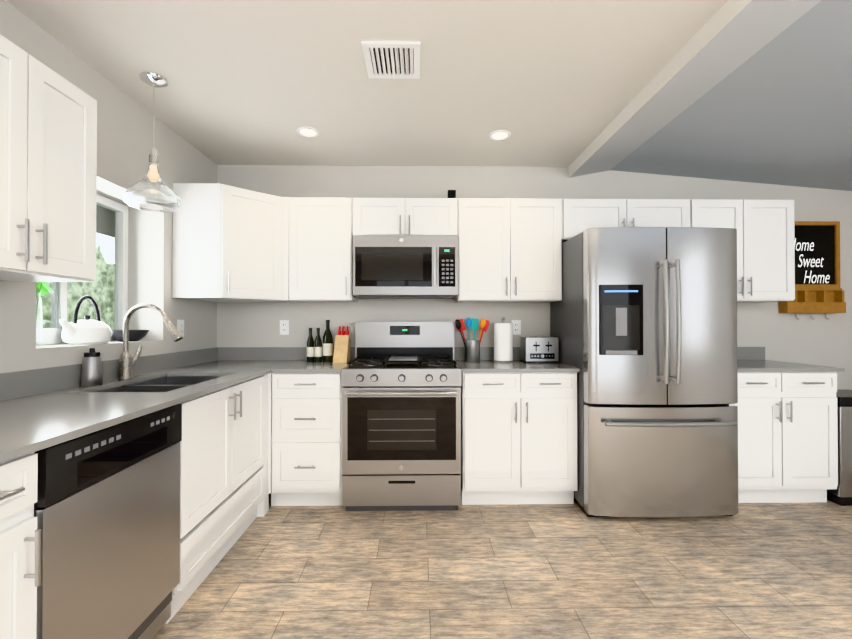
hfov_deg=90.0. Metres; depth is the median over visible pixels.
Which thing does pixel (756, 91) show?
ceiling
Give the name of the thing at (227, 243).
upper cabinet
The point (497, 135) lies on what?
recessed light
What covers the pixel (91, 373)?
soap pump
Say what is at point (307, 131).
recessed light
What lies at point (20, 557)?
base cabinet
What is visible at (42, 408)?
countertop
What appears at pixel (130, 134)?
wall
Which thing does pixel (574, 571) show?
floor
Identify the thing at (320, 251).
upper cabinet
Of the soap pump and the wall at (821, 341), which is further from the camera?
the wall at (821, 341)
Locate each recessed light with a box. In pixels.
[296,127,319,136]
[489,130,510,140]
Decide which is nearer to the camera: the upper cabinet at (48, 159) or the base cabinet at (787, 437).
the upper cabinet at (48, 159)
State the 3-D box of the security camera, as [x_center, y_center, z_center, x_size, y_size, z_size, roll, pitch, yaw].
[0.194,-0.925,3.224,0.060,0.095,0.068,0,0,-1]
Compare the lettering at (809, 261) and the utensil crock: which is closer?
the utensil crock
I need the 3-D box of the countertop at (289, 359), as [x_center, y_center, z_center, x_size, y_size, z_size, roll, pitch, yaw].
[-0.761,0.278,3.024,0.438,0.124,0.677,0,0,-1]
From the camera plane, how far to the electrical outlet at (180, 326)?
2.84 m
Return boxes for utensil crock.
[455,317,489,361]
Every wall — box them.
[0,0,219,372]
[216,165,851,389]
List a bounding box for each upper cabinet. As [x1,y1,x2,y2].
[0,34,96,281]
[172,183,289,301]
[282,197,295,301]
[289,197,357,301]
[352,198,457,235]
[455,198,561,301]
[562,199,689,242]
[689,199,794,302]
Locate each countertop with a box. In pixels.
[0,347,279,462]
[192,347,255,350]
[272,347,354,372]
[454,347,579,371]
[737,347,844,371]
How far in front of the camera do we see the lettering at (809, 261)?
3.42 m
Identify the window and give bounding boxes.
[36,194,127,344]
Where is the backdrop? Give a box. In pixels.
[36,233,114,329]
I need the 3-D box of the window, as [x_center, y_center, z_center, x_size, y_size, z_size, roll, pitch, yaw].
[-1.869,-0.292,2.213,0.049,0.831,0.876,0,0,-1]
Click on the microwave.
(405, 267)
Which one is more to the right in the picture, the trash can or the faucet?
the trash can
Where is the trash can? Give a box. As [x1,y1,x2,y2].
[827,390,851,505]
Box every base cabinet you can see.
[0,452,40,638]
[165,376,264,623]
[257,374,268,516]
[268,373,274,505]
[272,372,342,505]
[461,372,577,504]
[732,372,837,502]
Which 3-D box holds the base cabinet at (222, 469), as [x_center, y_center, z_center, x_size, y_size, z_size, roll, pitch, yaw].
[-1.293,0.779,2.181,0.667,0.890,0.945,0,0,-1]
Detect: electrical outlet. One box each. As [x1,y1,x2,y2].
[177,320,183,336]
[280,320,288,334]
[512,320,520,334]
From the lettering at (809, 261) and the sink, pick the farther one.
the lettering at (809, 261)
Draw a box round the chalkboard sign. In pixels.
[778,221,845,319]
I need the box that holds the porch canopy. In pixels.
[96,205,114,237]
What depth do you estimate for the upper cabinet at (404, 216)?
3.06 m
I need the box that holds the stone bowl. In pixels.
[111,330,148,340]
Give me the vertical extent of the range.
1.214 m
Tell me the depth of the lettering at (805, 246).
3.42 m
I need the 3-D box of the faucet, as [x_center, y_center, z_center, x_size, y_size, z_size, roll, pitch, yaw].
[-1.444,0.112,2.271,0.327,0.398,0.137,0,0,-1]
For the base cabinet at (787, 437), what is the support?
on the floor
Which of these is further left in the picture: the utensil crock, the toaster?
the utensil crock
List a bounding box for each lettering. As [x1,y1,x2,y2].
[795,238,813,250]
[798,254,823,266]
[804,271,829,282]
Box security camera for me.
[447,190,455,197]
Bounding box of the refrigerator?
[550,227,737,517]
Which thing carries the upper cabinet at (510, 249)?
attached to the wall at (821, 341)
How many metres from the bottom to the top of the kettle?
0.249 m
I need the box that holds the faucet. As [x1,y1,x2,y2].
[118,303,182,379]
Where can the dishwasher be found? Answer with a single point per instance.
(107, 509)
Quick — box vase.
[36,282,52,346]
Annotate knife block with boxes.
[333,326,350,362]
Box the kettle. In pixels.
[59,295,111,344]
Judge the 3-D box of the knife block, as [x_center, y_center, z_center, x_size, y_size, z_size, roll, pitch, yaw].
[-0.631,0.185,3.205,0.100,0.267,0.192,0,0,-1]
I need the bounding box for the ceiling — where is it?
[7,0,851,190]
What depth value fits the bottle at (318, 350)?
3.21 m
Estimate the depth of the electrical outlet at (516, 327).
3.38 m
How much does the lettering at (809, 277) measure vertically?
0.104 m
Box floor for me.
[152,494,851,638]
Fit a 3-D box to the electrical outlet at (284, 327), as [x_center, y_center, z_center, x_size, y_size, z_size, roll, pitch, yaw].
[-1.116,0.062,3.356,0.072,0.116,0.009,0,0,-1]
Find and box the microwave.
[353,236,458,298]
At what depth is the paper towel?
3.16 m
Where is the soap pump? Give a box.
[80,348,103,386]
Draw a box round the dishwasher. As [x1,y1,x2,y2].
[34,403,181,638]
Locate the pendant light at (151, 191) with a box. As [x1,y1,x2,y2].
[122,72,182,212]
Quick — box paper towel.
[493,317,513,362]
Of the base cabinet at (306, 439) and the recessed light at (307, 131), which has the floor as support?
the base cabinet at (306, 439)
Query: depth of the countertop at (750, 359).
2.94 m
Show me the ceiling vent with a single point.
(392, 59)
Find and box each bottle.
[307,328,313,361]
[314,328,321,361]
[323,320,332,361]
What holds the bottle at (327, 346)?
on the countertop at (289, 359)
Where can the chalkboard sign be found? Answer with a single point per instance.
(819, 297)
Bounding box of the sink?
[94,376,222,391]
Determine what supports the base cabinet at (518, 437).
on the floor
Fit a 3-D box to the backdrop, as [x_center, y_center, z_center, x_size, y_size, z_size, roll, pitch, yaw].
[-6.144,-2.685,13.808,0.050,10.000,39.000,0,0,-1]
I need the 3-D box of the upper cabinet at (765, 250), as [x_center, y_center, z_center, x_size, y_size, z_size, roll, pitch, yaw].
[2.305,-0.507,3.237,0.768,0.740,0.357,0,0,-1]
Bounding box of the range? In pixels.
[342,322,461,510]
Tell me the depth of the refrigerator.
2.59 m
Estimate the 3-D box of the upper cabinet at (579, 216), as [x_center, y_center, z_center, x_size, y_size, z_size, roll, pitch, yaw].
[1.452,-0.729,3.225,0.934,0.295,0.357,0,0,-1]
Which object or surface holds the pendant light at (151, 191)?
hanging from the ceiling
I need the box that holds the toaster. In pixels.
[520,337,558,362]
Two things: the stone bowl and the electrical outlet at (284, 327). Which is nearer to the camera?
the stone bowl
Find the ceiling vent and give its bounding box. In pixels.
[361,41,419,78]
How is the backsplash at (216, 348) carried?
attached to the wall at (821, 341)
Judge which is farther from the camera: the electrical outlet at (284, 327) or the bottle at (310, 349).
the electrical outlet at (284, 327)

